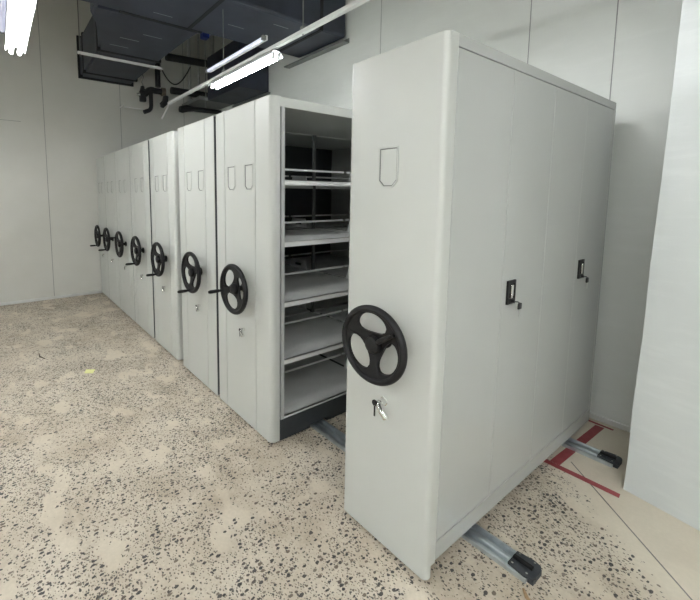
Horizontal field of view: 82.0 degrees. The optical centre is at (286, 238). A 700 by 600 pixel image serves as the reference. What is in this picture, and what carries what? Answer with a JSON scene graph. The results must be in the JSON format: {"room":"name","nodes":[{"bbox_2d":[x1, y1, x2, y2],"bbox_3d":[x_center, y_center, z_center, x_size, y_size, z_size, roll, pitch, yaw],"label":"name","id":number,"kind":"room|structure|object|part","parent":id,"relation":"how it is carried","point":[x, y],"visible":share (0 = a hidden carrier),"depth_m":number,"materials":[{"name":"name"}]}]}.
{"room":"archive storage room","nodes":[
{"label":"archive storage room","id":0,"kind":"room"},
{"bbox_2d":[0,0,213,302],"bbox_3d":[-4.494,-1.443,5.619,7.765,4.950,0.120,-4,7,-36],"label":"wall","id":1,"kind":"structure","parent":0,"point":[83,123],"depth_m":6.22,"materials":[{"name":"white paint"}]},
{"bbox_2d":[37,2,54,295],"bbox_3d":[-3.718,-1.491,6.109,0.008,4.950,0.004,-4,7,-36],"label":"trim","id":2,"kind":"structure","parent":1,"relation":"attached to","point":[37,2],"depth_m":6.11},
{"bbox_2d":[0,290,102,305],"bbox_3d":[-4.518,1.007,5.777,7.625,0.045,0.020,-4,7,-36],"label":"baseboard","id":3,"kind":"structure","parent":1,"relation":"attached to","point":[99,291],"depth_m":6.31,"materials":[{"name":"metal"}]},
{"bbox_2d":[119,85,121,144],"bbox_3d":[-2.813,-1.556,6.766,0.008,4.950,0.004,-4,7,-36],"label":"trim","id":4,"kind":"structure","parent":1,"relation":"attached to","point":[119,85],"depth_m":6.71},
{"bbox_2d":[119,104,143,109],"bbox_3d":[-2.604,-2.184,6.672,0.340,0.040,0.288,-4,7,-36],"label":"wall bracket","id":5,"kind":"object","parent":1,"relation":"attached to","point":[123,104],"visible":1,"depth_m":6.59,"materials":[{"name":"grey metal"}]},
{"bbox_2d":[0,293,699,599],"bbox_3d":[-1.464,1.571,1.648,8.045,0.200,10.750,-4,7,-36],"label":"floor","id":6,"kind":"structure","parent":0,"point":[129,478],"depth_m":2.09,"materials":[{"name":"concrete"}]},
{"bbox_2d":[85,369,94,372],"bbox_3d":[-1.855,1.251,3.730,0.084,0.002,0.105,-1,6,-12],"label":"paper note","id":7,"kind":"object","parent":6,"relation":"on","point":[87,370],"visible":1,"depth_m":3.75,"materials":[{"name":"yellow paper"}]},
{"bbox_2d":[310,419,541,585],"bbox_3d":[-0.858,1.168,4.340,0.115,0.047,6.572,-4,7,-36],"label":"rail","id":8,"kind":"object","parent":6,"relation":"on","point":[524,568],"visible":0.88,"depth_m":1.84,"materials":[{"name":"metal"}]},
{"bbox_2d":[146,131,182,359],"bbox_3d":[-0.607,0.028,4.609,2.095,2.238,0.724,-4,7,-36],"label":"shelving unit","id":9,"kind":"object","parent":8,"relation":"on","point":[163,149],"visible":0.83,"depth_m":3.99,"materials":[{"name":"grey paint"}]},
{"bbox_2d":[208,95,351,442],"bbox_3d":[0.354,0.168,3.300,2.095,2.238,0.776,-4,7,-36],"label":"shelving unit","id":10,"kind":"object","parent":8,"relation":"on","point":[283,376],"visible":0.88,"depth_m":2.78,"materials":[{"name":"grey paint"}]},
{"bbox_3d":[-0.505,0.376,2.817,0.115,0.026,0.027,-4,7,-36],"label":"crank handle","id":11,"kind":"part","parent":10,"relation":"part of","materials":[{"name":"black plastic"}]},
{"bbox_3d":[-0.299,0.211,2.825,0.066,2.230,0.776,-4,7,-36],"label":"panel","id":12,"kind":"part","parent":10,"relation":"part of","materials":[{"name":"grey paint"}]},
{"bbox_3d":[-0.032,0.202,2.561,0.026,2.033,0.022,-4,7,-36],"label":"post","id":13,"kind":"part","parent":10,"relation":"part of","materials":[{"name":"metal"}]},
{"bbox_3d":[0.244,0.087,3.671,0.026,2.033,0.022,-4,7,-36],"label":"post","id":14,"kind":"part","parent":10,"relation":"part of","materials":[{"name":"grey metal"}]},
{"bbox_3d":[0.113,0.765,3.187,0.873,0.033,0.752,-4,7,-36],"label":"shelf","id":15,"kind":"part","parent":10,"relation":"part of","materials":[{"name":"metal"}]},
{"bbox_3d":[0.112,1.155,3.228,0.873,0.033,0.752,-4,7,-36],"label":"shelf","id":16,"kind":"part","parent":10,"relation":"part of","materials":[{"name":"metal"}]},
{"bbox_3d":[0.115,0.378,3.147,0.873,0.033,0.752,-4,7,-36],"label":"shelf","id":17,"kind":"part","parent":10,"relation":"part of","materials":[{"name":"metal"}]},
{"bbox_3d":[0.116,-0.017,3.106,0.873,0.033,0.752,-4,7,-36],"label":"shelf","id":18,"kind":"part","parent":10,"relation":"part of","materials":[{"name":"metal"}]},
{"bbox_3d":[0.117,-0.411,3.064,0.873,0.033,0.752,-4,7,-36],"label":"shelf","id":19,"kind":"part","parent":10,"relation":"part of","materials":[{"name":"metal"}]},
{"bbox_3d":[0.824,0.714,3.704,0.819,0.033,0.752,-4,7,-36],"label":"shelf","id":20,"kind":"part","parent":10,"relation":"part of","materials":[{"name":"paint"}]},
{"bbox_3d":[0.827,-0.068,3.622,0.819,0.033,0.752,-4,7,-36],"label":"shelf","id":21,"kind":"part","parent":10,"relation":"part of","materials":[{"name":"metal"}]},
{"bbox_3d":[0.825,0.327,3.663,0.819,0.033,0.752,-4,7,-36],"label":"shelf","id":22,"kind":"part","parent":10,"relation":"part of","materials":[{"name":"metal"}]},
{"bbox_3d":[0.828,-0.463,3.581,0.819,0.033,0.752,-4,7,-36],"label":"shelf","id":23,"kind":"part","parent":10,"relation":"part of","materials":[{"name":"metal"}]},
{"bbox_3d":[0.822,1.104,3.744,0.819,0.033,0.752,-4,7,-36],"label":"shelf","id":24,"kind":"part","parent":10,"relation":"part of","materials":[{"name":"metal"}]},
{"bbox_2d":[522,588,529,599],"bbox_3d":[0.987,1.474,1.635,0.020,0.016,0.063,0,6,2],"label":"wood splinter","id":25,"kind":"object","parent":6,"relation":"on","point":[523,589],"visible":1,"depth_m":1.63,"materials":[{"name":"brown wood"}]},
{"bbox_2d":[550,425,603,464],"bbox_3d":[1.960,1.376,2.663,0.713,0.001,0.054,-4,7,-34],"label":"tape","id":26,"kind":"object","parent":6,"relation":"on","point":[566,453],"visible":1,"depth_m":2.67,"materials":[{"name":"red plastic"}]},
{"bbox_2d":[544,459,619,497],"bbox_3d":[1.654,1.398,2.441,0.047,0.001,0.625,-4,7,-36],"label":"tape","id":27,"kind":"object","parent":6,"relation":"on","point":[549,462],"visible":0.65,"depth_m":2.33,"materials":[{"name":"red plastic"}]},
{"bbox_2d":[561,438,621,468],"bbox_3d":[0.108,1.096,5.070,0.115,0.047,6.572,-4,7,-36],"label":"rail","id":28,"kind":"object","parent":6,"relation":"on","point":[609,459],"visible":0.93,"depth_m":2.52,"materials":[{"name":"metal"}]},
{"bbox_2d":[90,156,109,298],"bbox_3d":[-2.296,-0.218,6.908,2.095,2.238,0.577,-4,7,-36],"label":"shelving unit","id":29,"kind":"object","parent":28,"relation":"on","point":[98,234],"visible":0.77,"depth_m":6.38,"materials":[{"name":"grey paint"}]},
{"bbox_2d":[98,152,120,307],"bbox_3d":[-1.918,-0.163,6.394,2.095,2.238,0.687,-4,7,-36],"label":"shelving unit","id":30,"kind":"object","parent":28,"relation":"on","point":[109,160],"visible":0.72,"depth_m":5.87,"materials":[{"name":"grey paint"}]},
{"bbox_2d":[107,147,134,320],"bbox_3d":[-1.498,-0.102,5.821,2.095,2.238,0.731,-4,7,-36],"label":"shelving unit","id":31,"kind":"object","parent":28,"relation":"on","point":[123,236],"visible":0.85,"depth_m":5.28,"materials":[{"name":"grey paint"}]},
{"bbox_2d":[125,140,154,337],"bbox_3d":[-1.054,-0.037,5.217,2.095,2.238,0.759,-4,7,-36],"label":"shelving unit","id":32,"kind":"object","parent":28,"relation":"on","point":[139,156],"visible":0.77,"depth_m":4.65,"materials":[{"name":"grey paint"}]},
{"bbox_2d":[177,116,351,395],"bbox_3d":[-0.096,0.102,3.913,2.095,2.238,0.743,-4,7,-36],"label":"shelving unit","id":33,"kind":"object","parent":28,"relation":"on","point":[197,140],"visible":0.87,"depth_m":3.59,"materials":[{"name":"grey paint"}]},
{"bbox_3d":[-0.856,0.441,3.305,0.115,0.026,0.027,-4,7,-36],"label":"crank handle","id":34,"kind":"part","parent":33,"relation":"part of","materials":[{"name":"black plastic"}]},
{"bbox_3d":[-0.752,0.145,3.442,0.066,2.230,0.732,-4,7,-36],"label":"panel","id":35,"kind":"part","parent":33,"relation":"part of","materials":[{"name":"grey paint"}]},
{"bbox_3d":[-0.339,0.312,3.764,0.873,0.033,0.708,-4,7,-36],"label":"shelf","id":36,"kind":"part","parent":33,"relation":"part of","materials":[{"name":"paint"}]},
{"bbox_3d":[-0.340,0.699,3.804,0.873,0.033,0.708,-4,7,-36],"label":"shelf","id":37,"kind":"part","parent":33,"relation":"part of","materials":[{"name":"metal"}]},
{"bbox_3d":[-0.337,-0.082,3.722,0.873,0.033,0.708,-4,7,-36],"label":"shelf","id":38,"kind":"part","parent":33,"relation":"part of","materials":[{"name":"metal"}]},
{"bbox_3d":[-0.189,0.024,4.259,1.770,2.033,0.002,-4,7,-36],"label":"panel","id":39,"kind":"part","parent":33,"relation":"part of","materials":[{"name":"paint"}]},
{"bbox_3d":[0.373,-0.134,4.239,0.819,0.033,0.708,-4,7,-36],"label":"shelf","id":40,"kind":"part","parent":33,"relation":"part of","materials":[{"name":"metal"}]},
{"bbox_3d":[0.372,0.261,4.280,0.819,0.033,0.708,-4,7,-36],"label":"shelf","id":41,"kind":"part","parent":33,"relation":"part of","materials":[{"name":"metal"}]},
{"bbox_3d":[0.371,0.648,4.321,0.819,0.033,0.708,-4,7,-36],"label":"shelf","id":42,"kind":"part","parent":33,"relation":"part of","materials":[{"name":"metal"}]},
{"bbox_3d":[0.739,-0.007,4.521,0.020,2.019,0.716,-4,7,-36],"label":"panel","id":43,"kind":"part","parent":33,"relation":"part of","materials":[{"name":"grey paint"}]},
{"bbox_2d":[342,30,615,579],"bbox_3d":[1.171,0.274,2.273,2.023,2.230,0.530,-4,7,-36],"label":"filing cabinet","id":44,"kind":"object","parent":28,"relation":"on","point":[480,173],"visible":1,"depth_m":1.79,"materials":[{"name":"grey metal"}]},
{"bbox_3d":[0.422,0.766,1.761,0.035,0.064,0.076,-2,6,-20],"label":"lock lever","id":45,"kind":"part","parent":44,"relation":"part of","materials":[{"name":"silver metal"}]},
{"bbox_3d":[0.406,0.419,1.645,0.033,0.068,0.095,-4,7,-36],"label":"crank handle","id":46,"kind":"part","parent":44,"relation":"part of","materials":[{"name":"black plastic"}]},
{"bbox_3d":[0.468,0.323,1.781,0.066,2.230,0.499,-4,7,-36],"label":"panel","id":47,"kind":"part","parent":44,"relation":"part of","materials":[{"name":"grey paint"}]},
{"bbox_3d":[0.820,0.277,1.737,0.447,2.030,0.019,-4,7,-36],"label":"door","id":48,"kind":"part","parent":44,"relation":"part of","materials":[{"name":"grey paint"}]},
{"bbox_3d":[1.077,0.258,1.907,0.078,0.114,0.009,-4,7,-36],"label":"handle plate","id":49,"kind":"part","parent":44,"relation":"part of","materials":[{"name":"black plastic"}]},
{"bbox_3d":[1.079,0.255,1.901,0.026,0.064,0.012,-4,7,-36],"label":"handle pull","id":50,"kind":"part","parent":44,"relation":"part of","materials":[{"name":"silver metal"}]},
{"bbox_3d":[1.240,1.271,2.436,1.838,0.083,0.478,-4,7,-36],"label":"rail","id":51,"kind":"part","parent":44,"relation":"part of","materials":[{"name":"grey metal"}]},
{"bbox_3d":[1.183,0.250,2.001,0.445,2.030,0.019,-4,7,-36],"label":"door","id":52,"kind":"part","parent":44,"relation":"part of","materials":[{"name":"grey paint"}]},
{"bbox_3d":[1.547,0.224,2.265,0.448,2.030,0.019,-4,7,-36],"label":"door","id":53,"kind":"part","parent":44,"relation":"part of","materials":[{"name":"grey paint"}]},
{"bbox_3d":[1.802,0.188,2.432,0.078,0.114,0.009,-4,7,-36],"label":"handle plate","id":54,"kind":"part","parent":44,"relation":"part of","materials":[{"name":"black plastic"}]},
{"bbox_3d":[1.915,0.197,2.533,0.463,2.030,0.019,-4,7,-36],"label":"door","id":55,"kind":"part","parent":44,"relation":"part of","materials":[{"name":"grey paint"}]},
{"bbox_3d":[1.978,0.163,2.860,0.018,2.034,0.478,-4,7,-36],"label":"panel","id":56,"kind":"part","parent":44,"relation":"part of","materials":[{"name":"grey paint"}]},
{"bbox_2d":[589,420,613,430],"bbox_3d":[2.275,1.355,2.877,0.025,0.001,0.150,-4,7,-35],"label":"tape","id":57,"kind":"object","parent":6,"relation":"on","point":[589,420],"visible":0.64,"depth_m":2.87,"materials":[{"name":"red plastic"}]},
{"bbox_2d":[571,462,691,599],"bbox_3d":[1.693,1.458,1.866,0.006,0.001,1.236,1,6,7],"label":"trim","id":58,"kind":"structure","parent":6,"relation":"on","point":[571,462],"depth_m":1.91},
{"bbox_2d":[214,0,682,426],"bbox_3d":[1.680,-1.217,3.659,0.120,4.950,10.350,-4,7,-36],"label":"wall","id":59,"kind":"structure","parent":0,"point":[572,41],"depth_m":2.84,"materials":[{"name":"white paint"}]},
{"bbox_2d":[165,53,206,67],"bbox_3d":[-1.621,-3.117,7.016,1.045,0.154,0.124,-4,7,-36],"label":"insulated pipe","id":60,"kind":"object","parent":59,"relation":"attached to","point":[169,57],"visible":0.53,"depth_m":6.87,"materials":[{"name":"black rubber"}]},
{"bbox_2d":[170,87,207,96],"bbox_3d":[-1.593,-2.572,7.094,0.974,0.126,0.116,-4,7,-36],"label":"insulated pipe","id":61,"kind":"object","parent":59,"relation":"attached to","point":[173,90],"visible":0.58,"depth_m":6.89,"materials":[{"name":"black rubber"}]},
{"bbox_2d":[178,105,221,113],"bbox_3d":[-1.567,-2.314,7.228,0.803,0.150,0.124,-4,7,-36],"label":"pipe","id":62,"kind":"object","parent":59,"relation":"attached to","point":[185,108],"visible":0.94,"depth_m":7.14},
{"bbox_2d":[182,96,232,109],"bbox_3d":[-1.445,-2.425,7.186,0.643,0.060,0.788,-4,7,-36],"label":"cable tray","id":63,"kind":"object","parent":59,"relation":"attached to","point":[199,101],"visible":0.53,"depth_m":7.06,"materials":[{"name":"grey metal"}]},
{"bbox_2d":[82,0,348,68],"bbox_3d":[-1.684,-2.557,3.667,5.142,0.662,1.200,-4,7,-36],"label":"ceiling","id":64,"kind":"structure","parent":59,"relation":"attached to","point":[245,21],"depth_m":4.31,"materials":[{"name":"metal"}]},
{"bbox_2d":[207,41,269,106],"bbox_3d":[-0.807,-2.624,6.389,0.522,0.735,1.170,-4,7,-36],"label":"ventilation duct","id":65,"kind":"object","parent":59,"relation":"attached to","point":[256,83],"visible":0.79,"depth_m":6.11,"materials":[{"name":"black metal"}]},
{"bbox_2d":[380,0,381,53],"bbox_3d":[1.027,-1.301,4.447,0.004,4.950,0.006,-4,7,-36],"label":"trim","id":66,"kind":"structure","parent":59,"relation":"attached to","point":[381,0],"depth_m":4.35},
{"bbox_2d":[527,0,531,63],"bbox_3d":[1.934,-1.169,3.212,0.004,4.950,0.006,-4,7,-36],"label":"trim","id":67,"kind":"structure","parent":59,"relation":"attached to","point":[531,0],"depth_m":3.16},
{"bbox_2d":[589,412,630,432],"bbox_3d":[0.540,1.073,5.339,0.018,0.040,6.660,-4,7,-36],"label":"baseboard","id":68,"kind":"structure","parent":59,"relation":"attached to","point":[594,416],"depth_m":2.87,"materials":[{"name":"metal"}]},
{"bbox_2d":[609,0,618,99],"bbox_3d":[2.263,-1.121,2.764,0.004,4.950,0.006,-4,7,-36],"label":"trim","id":69,"kind":"structure","parent":59,"relation":"attached to","point":[618,0],"depth_m":2.74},
{"bbox_2d":[623,0,699,530],"bbox_3d":[3.068,-0.881,0.501,1.382,4.948,3.782,-4,7,-36],"label":"wall","id":70,"kind":"structure","parent":0,"point":[663,467],"depth_m":2.01,"materials":[{"name":"white paint"}]},
{"bbox_3d":[-1.446,-3.551,1.113,8.045,0.200,10.750,-4,7,-36],"label":"ceiling","id":71,"kind":"structure","parent":0,"visible":0},
{"bbox_2d":[77,0,162,71],"bbox_3d":[-2.267,-3.148,5.414,1.120,1.500,0.045,-4,7,-36],"label":"hanger","id":72,"kind":"object","parent":71,"relation":"hanging from","point":[160,68],"visible":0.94,"depth_m":5.38,"materials":[{"name":"grey metal"}]},
{"bbox_3d":[-2.695,-3.117,5.103,0.011,1.500,0.011,4,7,31],"label":"rod","id":73,"kind":"part","parent":72,"relation":"part of","materials":[{"name":"grey metal"}]},
{"bbox_2d":[76,3,196,86],"bbox_3d":[-2.256,-2.758,5.340,1.125,0.640,2.733,-4,7,-36],"label":"ventilation duct","id":74,"kind":"object","parent":72,"relation":"on","point":[109,32],"visible":0.78,"depth_m":5.07,"materials":[{"name":"metal"}]},
{"bbox_2d":[136,75,168,113],"bbox_3d":[-2.280,-3.064,6.687,0.544,1.931,0.144,-4,7,-36],"label":"insulated pipe","id":75,"kind":"object","parent":71,"relation":"hanging from","point":[143,93],"visible":0.95,"depth_m":6.71,"materials":[{"name":"black rubber"}]},
{"bbox_2d":[155,63,160,87],"bbox_3d":[-2.202,-3.309,6.718,0.094,1.450,0.089,-4,7,-36],"label":"insulated pipe","id":76,"kind":"object","parent":71,"relation":"attached to","point":[157,71],"visible":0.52,"depth_m":6.74,"materials":[{"name":"black rubber"}]},
{"bbox_2d":[187,38,191,100],"bbox_3d":[-1.766,-3.274,7.166,0.060,1.610,0.060,-4,7,-36],"label":"conduit","id":77,"kind":"object","parent":71,"relation":"attached to","point":[188,40],"visible":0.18,"depth_m":7.17,"materials":[{"name":"grey metal"}]},
{"bbox_2d":[162,67,190,84],"bbox_3d":[-1.956,-2.890,7.005,0.561,0.372,0.024,-4,7,-36],"label":"cable","id":78,"kind":"object","parent":77,"relation":"hanging from","point":[189,67],"visible":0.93,"depth_m":7.03,"materials":[{"name":"black rubber"}]},
{"bbox_2d":[197,33,199,90],"bbox_3d":[-1.621,-3.284,7.271,0.040,1.610,0.040,-4,7,-36],"label":"conduit","id":79,"kind":"object","parent":71,"relation":"attached to","point":[198,67],"visible":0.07,"depth_m":7.25,"materials":[{"name":"grey metal"}]},
{"bbox_2d":[200,32,208,100],"bbox_3d":[-1.182,-2.914,5.716,0.100,2.020,0.120,-4,7,-36],"label":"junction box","id":80,"kind":"object","parent":71,"relation":"hanging from","point":[204,36],"visible":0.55,"depth_m":5.72,"materials":[{"name":"blue plastic"}]},
{"bbox_3d":[-1.182,-2.914,5.716,0.011,2.020,0.011,4,7,31],"label":"rod","id":81,"kind":"part","parent":80,"relation":"part of","materials":[{"name":"grey metal"}]},
{"bbox_2d":[210,34,214,54],"bbox_3d":[-1.368,-3.290,7.332,0.070,1.610,0.070,-4,7,-36],"label":"conduit","id":82,"kind":"object","parent":71,"relation":"attached to","point":[211,36],"visible":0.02,"depth_m":7.28,"materials":[{"name":"grey metal"}]},
{"bbox_2d":[161,0,369,118],"bbox_3d":[0.809,-2.410,1.980,0.034,2.233,8.685,-4,7,-36],"label":"strut","id":83,"kind":"object","parent":71,"relation":"hanging from","point":[303,30],"visible":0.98,"depth_m":3.19,"materials":[{"name":"grey metal"}]},
{"bbox_3d":[-0.643,-1.973,4.020,0.008,0.652,0.008,4,7,31],"label":"rod","id":84,"kind":"part","parent":83,"relation":"part of","materials":[{"name":"grey metal"}]},
{"bbox_2d":[205,35,267,72],"bbox_3d":[-0.506,-1.721,3.749,0.056,0.046,1.124,-4,7,-36],"label":"batten","id":85,"kind":"object","parent":83,"relation":"attached to","point":[264,38],"visible":1,"depth_m":3.65,"materials":[{"name":"white metal"}]},
{"bbox_2d":[209,50,282,89],"bbox_3d":[-0.432,-1.575,3.770,0.136,0.066,1.180,-4,7,-36],"label":"lamp","id":86,"kind":"object","parent":83,"relation":"attached to","point":[272,56],"visible":1,"depth_m":3.64,"materials":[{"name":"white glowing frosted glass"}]},
{"bbox_3d":[0.126,-2.579,2.902,0.008,2.094,0.008,-1,6,-14],"label":"rod","id":87,"kind":"part","parent":83,"relation":"part of","materials":[{"name":"grey metal"}]},
{"bbox_3d":[-0.118,-2.296,0.268,0.034,2.112,7.010,-4,7,-36],"label":"strut","id":88,"kind":"object","parent":71,"relation":"hanging from","visible":0},
{"bbox_2d":[0,0,7,33],"bbox_3d":[-1.890,-1.587,2.660,0.056,0.046,1.204,-4,7,-36],"label":"batten","id":89,"kind":"object","parent":88,"relation":"attached to","point":[3,3],"visible":0.8,"depth_m":2.83,"materials":[{"name":"white metal"}]},
{"bbox_2d":[5,0,36,55],"bbox_3d":[-1.835,-1.452,2.714,0.136,0.066,1.180,-4,7,-36],"label":"lamp","id":90,"kind":"object","parent":88,"relation":"attached to","point":[20,13],"visible":1,"depth_m":2.67,"materials":[{"name":"white glass"}]}
]}

